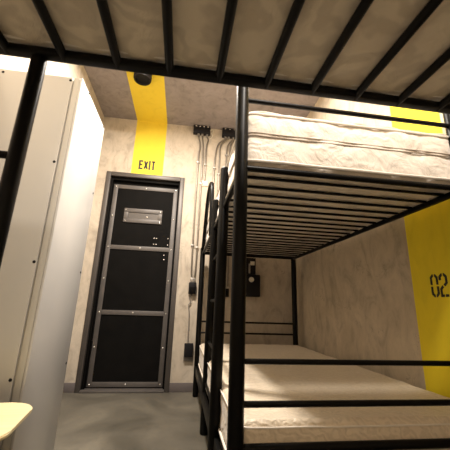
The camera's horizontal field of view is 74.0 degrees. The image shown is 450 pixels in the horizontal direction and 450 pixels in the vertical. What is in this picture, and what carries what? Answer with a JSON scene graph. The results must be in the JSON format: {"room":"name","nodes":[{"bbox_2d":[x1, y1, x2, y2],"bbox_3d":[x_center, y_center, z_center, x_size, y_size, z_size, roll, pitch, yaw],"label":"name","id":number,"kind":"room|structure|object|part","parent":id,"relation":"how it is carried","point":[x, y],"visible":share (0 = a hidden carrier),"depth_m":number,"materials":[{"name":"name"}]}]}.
{"room":"dormitory","nodes":[
{"label":"dormitory","id":0,"kind":"room"},
{"bbox_2d":[0,55,103,123],"bbox_3d":[-1.122,-0.424,0.883,0.100,2.748,4.297,4,-15,-8],"label":"wall","id":1,"kind":"structure","parent":0,"point":[73,71],"depth_m":2.15,"materials":[{"name":"paint"}]},
{"bbox_2d":[54,392,226,449],"bbox_3d":[-0.056,1.048,0.731,2.373,0.100,4.647,4,-15,-8],"label":"floor","id":2,"kind":"structure","parent":0,"point":[170,420],"depth_m":2.00,"materials":[{"name":"concrete"}]},
{"bbox_2d":[0,402,31,440],"bbox_3d":[-0.811,0.771,0.799,0.393,0.420,0.355,6,-16,-15],"label":"stool","id":3,"kind":"object","parent":2,"relation":"on","point":[12,414],"visible":1,"depth_m":0.93,"materials":[{"name":"beige wood"}]},
{"bbox_2d":[0,69,103,449],"bbox_3d":[-0.984,0.194,1.477,0.394,1.875,0.462,4,-15,-8],"label":"tall cabinet","id":4,"kind":"object","parent":2,"relation":"on","point":[42,263],"visible":1,"depth_m":1.38,"materials":[{"name":"white metal"}]},
{"bbox_2d":[0,0,449,267],"bbox_3d":[0.138,-0.057,0.380,2.002,1.860,0.956,4,-15,-8],"label":"bunk bed","id":5,"kind":"object","parent":2,"relation":"on","point":[15,157],"visible":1,"depth_m":0.83,"materials":[{"name":"black metal"}]},
{"bbox_2d":[0,0,449,100],"bbox_3d":[0.157,-0.614,0.536,1.906,0.085,0.890,4,-15,-8],"label":"mattress","id":6,"kind":"object","parent":5,"relation":"on","point":[258,25],"visible":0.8,"depth_m":0.80,"materials":[{"name":"beige fabric"}]},
{"bbox_3d":[0.091,-0.452,0.945,1.965,0.025,0.035,4,-15,-8],"label":"rail","id":7,"kind":"part","parent":5,"relation":"part of","materials":[{"name":"black metal"}]},
{"bbox_2d":[192,86,449,449],"bbox_3d":[0.360,0.426,1.973,0.984,1.783,1.964,4,-15,-8],"label":"bunk bed","id":8,"kind":"object","parent":2,"relation":"on","point":[218,235],"visible":0.8,"depth_m":1.22,"materials":[{"name":"black metal"}]},
{"bbox_3d":[-0.238,0.860,2.768,0.048,1.315,0.049,4,-15,-8],"label":"post","id":9,"kind":"part","parent":8,"relation":"part of","materials":[{"name":"black metal"}]},
{"bbox_3d":[-0.116,1.041,1.737,0.020,0.065,1.915,4,-15,-8],"label":"rail","id":10,"kind":"part","parent":8,"relation":"part of","materials":[{"name":"black metal"}]},
{"bbox_3d":[-0.076,0.038,2.010,0.020,0.024,1.915,4,-15,-8],"label":"rail","id":11,"kind":"part","parent":8,"relation":"part of","materials":[{"name":"black metal"}]},
{"bbox_3d":[0.046,0.149,0.998,0.048,1.780,0.049,4,-15,-8],"label":"post","id":12,"kind":"part","parent":8,"relation":"part of","materials":[{"name":"black metal"}]},
{"bbox_3d":[0.239,0.309,2.987,0.925,0.025,0.026,4,-15,-8],"label":"rail","id":13,"kind":"part","parent":8,"relation":"part of","materials":[{"name":"black metal"}]},
{"bbox_3d":[0.684,0.700,2.950,0.048,1.780,0.049,4,-15,-8],"label":"post","id":14,"kind":"part","parent":8,"relation":"part of","materials":[{"name":"black metal"}]},
{"bbox_2d":[198,343,449,449],"bbox_3d":[0.361,0.943,1.822,0.937,0.188,1.893,4,-15,-8],"label":"mattress","id":15,"kind":"object","parent":8,"relation":"on","point":[262,382],"visible":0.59,"depth_m":1.15,"materials":[{"name":"beige fabric"}]},
{"bbox_2d":[205,111,449,255],"bbox_3d":[0.396,-0.068,2.096,0.945,0.265,1.901,4,-15,-8],"label":"mattress","id":16,"kind":"object","parent":8,"relation":"on","point":[275,140],"visible":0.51,"depth_m":1.23,"materials":[{"name":"beige fabric"}]},
{"bbox_3d":[0.487,0.681,0.923,0.925,0.026,0.027,4,-15,-8],"label":"rail","id":17,"kind":"part","parent":8,"relation":"part of","materials":[{"name":"black metal"}]},
{"bbox_3d":[0.516,-0.178,1.155,0.925,0.022,0.023,4,-15,-8],"label":"rail","id":18,"kind":"part","parent":8,"relation":"part of","materials":[{"name":"black metal"}]},
{"bbox_3d":[0.526,-0.459,1.231,0.925,0.018,0.019,4,-15,-8],"label":"guard rail","id":19,"kind":"part","parent":8,"relation":"part of","materials":[{"name":"black metal"}]},
{"bbox_3d":[0.831,0.101,2.130,0.020,0.024,1.915,4,-15,-8],"label":"rail","id":20,"kind":"part","parent":8,"relation":"part of","materials":[{"name":"black metal"}]},
{"bbox_3d":[0.961,0.213,1.119,0.048,1.780,0.049,4,-15,-8],"label":"post","id":21,"kind":"part","parent":8,"relation":"part of","materials":[{"name":"black metal"}]},
{"bbox_2d":[64,117,298,382],"bbox_3d":[-0.323,0.227,3.182,2.373,2.748,0.200,4,-15,-8],"label":"wall","id":22,"kind":"structure","parent":0,"point":[174,149],"depth_m":3.10,"materials":[{"name":"paint"}]},
{"bbox_2d":[74,171,184,392],"bbox_3d":[-0.881,0.485,2.966,0.813,2.100,0.140,4,-15,-8],"label":"door","id":23,"kind":"structure","parent":22,"relation":"in","point":[126,344],"depth_m":2.94,"materials":[{"name":"black metal"}]},
{"bbox_3d":[-0.862,-0.091,3.141,0.306,0.069,0.004,4,-15,-8],"label":"viewing plate","id":24,"kind":"part","parent":23,"relation":"part of","materials":[{"name":"grey metal"}]},
{"bbox_3d":[-0.861,-0.092,3.137,0.390,0.153,0.012,4,-15,-8],"label":"plate frame","id":25,"kind":"part","parent":23,"relation":"part of","materials":[{"name":"grey metal"}]},
{"bbox_2d":[63,383,198,392],"bbox_3d":[-0.352,1.488,2.733,2.173,0.078,0.008,4,-15,-8],"label":"baseboard","id":26,"kind":"structure","parent":22,"relation":"attached to","point":[68,387],"depth_m":2.72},
{"bbox_2d":[138,160,154,169],"bbox_3d":[-0.845,-0.647,3.229,0.172,0.106,0.002,4,-15,-8],"label":"exit lettering","id":27,"kind":"object","parent":22,"relation":"attached to","point":[140,161],"visible":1,"depth_m":3.23,"materials":[{"name":"black paint"}]},
{"bbox_2d":[183,294,192,360],"bbox_3d":[-0.335,0.972,2.854,0.088,0.612,0.045,4,-15,-8],"label":"power outlet","id":28,"kind":"object","parent":22,"relation":"attached to","point":[188,347],"visible":1,"depth_m":2.79,"materials":[{"name":"black plastic"}]},
{"bbox_3d":[-0.347,1.252,2.796,0.088,0.043,0.010,4,-15,-8],"label":"plate","id":29,"kind":"part","parent":28,"relation":"part of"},
{"bbox_3d":[-0.346,0.894,2.877,0.036,0.450,0.010,4,-15,-8],"label":"cord","id":30,"kind":"part","parent":28,"relation":"part of","materials":[{"name":"grey plastic"}]},
{"bbox_2d":[188,278,195,293],"bbox_3d":[-0.321,0.603,2.951,0.074,0.158,0.050,4,-15,-8],"label":"wall switch","id":31,"kind":"object","parent":22,"relation":"attached to","point":[192,284],"visible":1,"depth_m":2.93,"materials":[{"name":"black plastic"}]},
{"bbox_2d":[191,136,200,277],"bbox_3d":[-0.316,-0.242,3.189,0.042,1.598,0.026,4,-15,-8],"label":"conduit","id":32,"kind":"object","parent":22,"relation":"attached to","point":[198,161],"visible":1,"depth_m":3.17,"materials":[{"name":"metal"}]},
{"bbox_2d":[193,136,203,277],"bbox_3d":[-0.273,-0.239,3.195,0.043,1.597,0.026,4,-15,-8],"label":"conduit","id":33,"kind":"object","parent":22,"relation":"attached to","point":[201,183],"visible":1,"depth_m":3.16,"materials":[{"name":"metal"}]},
{"bbox_2d":[193,125,209,136],"bbox_3d":[-0.264,-1.069,3.397,0.190,0.121,0.064,4,-15,-8],"label":"junction box","id":34,"kind":"object","parent":22,"relation":"attached to","point":[198,130],"visible":1,"depth_m":3.38,"materials":[{"name":"black plastic"}]},
{"bbox_3d":[-0.260,-1.086,3.376,0.178,0.087,0.005,4,-15,-8],"label":"lid","id":35,"kind":"part","parent":34,"relation":"part of","materials":[{"name":"black plastic"}]},
{"bbox_2d":[202,180,207,186],"bbox_3d":[-0.221,-0.457,3.266,0.075,0.067,0.016,4,-15,-8],"label":"socket plate","id":36,"kind":"object","parent":22,"relation":"attached to","point":[205,183],"visible":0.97,"depth_m":3.26,"materials":[{"name":"white plastic"}]},
{"bbox_2d":[204,137,208,179],"bbox_3d":[-0.211,-0.748,3.340,0.041,0.539,0.026,4,-15,-8],"label":"conduit","id":37,"kind":"object","parent":22,"relation":"attached to","point":[205,164],"visible":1,"depth_m":3.33,"materials":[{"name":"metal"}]},
{"bbox_2d":[208,139,225,274],"bbox_3d":[-0.083,-0.189,3.210,0.130,1.680,0.026,4,-15,-8],"label":"conduit","id":38,"kind":"object","parent":22,"relation":"attached to","point":[214,167],"visible":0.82,"depth_m":3.34,"materials":[{"name":"metal"}]},
{"bbox_2d":[217,139,228,191],"bbox_3d":[-0.040,-0.186,3.216,0.113,1.680,0.026,4,-15,-8],"label":"conduit","id":39,"kind":"object","parent":22,"relation":"attached to","point":[218,174],"visible":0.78,"depth_m":3.33,"materials":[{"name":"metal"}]},
{"bbox_2d":[222,128,234,139],"bbox_3d":[0.075,-1.046,3.442,0.215,0.124,0.064,4,-15,-8],"label":"junction box","id":40,"kind":"object","parent":22,"relation":"attached to","point":[227,133],"visible":0.67,"depth_m":3.42,"materials":[{"name":"black plastic"}]},
{"bbox_3d":[0.079,-1.063,3.421,0.203,0.090,0.005,4,-15,-8],"label":"lid","id":41,"kind":"part","parent":40,"relation":"part of","materials":[{"name":"black plastic"}]},
{"bbox_2d":[225,140,232,166],"bbox_3d":[0.025,-0.186,3.226,0.092,1.670,0.026,4,-15,-8],"label":"conduit","id":42,"kind":"object","parent":22,"relation":"attached to","point":[226,154],"visible":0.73,"depth_m":3.38,"materials":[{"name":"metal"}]},
{"bbox_2d":[227,140,234,286],"bbox_3d":[0.066,-0.184,3.226,0.081,1.670,0.016,4,-15,-8],"label":"conduit","id":43,"kind":"object","parent":22,"relation":"attached to","point":[234,140],"visible":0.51,"depth_m":3.06,"materials":[{"name":"metal"}]},
{"bbox_2d":[246,257,259,296],"bbox_3d":[0.263,0.499,3.043,0.190,0.452,0.097,4,-15,-8],"label":"control box","id":44,"kind":"object","parent":22,"relation":"attached to","point":[252,280],"visible":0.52,"depth_m":3.00,"materials":[{"name":"black plastic"}]},
{"bbox_3d":[0.249,0.429,3.091,0.133,0.177,0.035,4,-15,-8],"label":"plate","id":45,"kind":"part","parent":44,"relation":"part of","materials":[{"name":"black plastic"}]},
{"bbox_2d":[84,66,319,129],"bbox_3d":[0.039,-1.700,1.476,2.373,0.100,4.647,4,-15,-8],"label":"ceiling","id":46,"kind":"structure","parent":0,"point":[168,100],"depth_m":2.98,"materials":[{"name":"concrete"}]},
{"bbox_2d":[133,73,151,85],"bbox_3d":[-0.723,-1.315,2.630,0.155,0.090,0.155,4,-15,-8],"label":"ceiling spotlight","id":47,"kind":"object","parent":46,"relation":"attached to","point":[139,78],"visible":0.79,"depth_m":2.63,"materials":[{"name":"black plastic"}]},
{"bbox_2d":[296,97,449,397],"bbox_3d":[1.126,-0.266,1.181,0.100,2.748,4.297,4,-15,-8],"label":"wall","id":48,"kind":"structure","parent":0,"point":[367,295],"depth_m":1.77,"materials":[{"name":"paint"}]},
{"bbox_2d":[430,273,449,296],"bbox_3d":[1.007,0.284,1.403,0.001,0.108,0.097,4,-15,-8],"label":"number lettering","id":49,"kind":"object","parent":48,"relation":"attached to","point":[440,275],"visible":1,"depth_m":1.40,"materials":[{"name":"black paint"}]}
]}

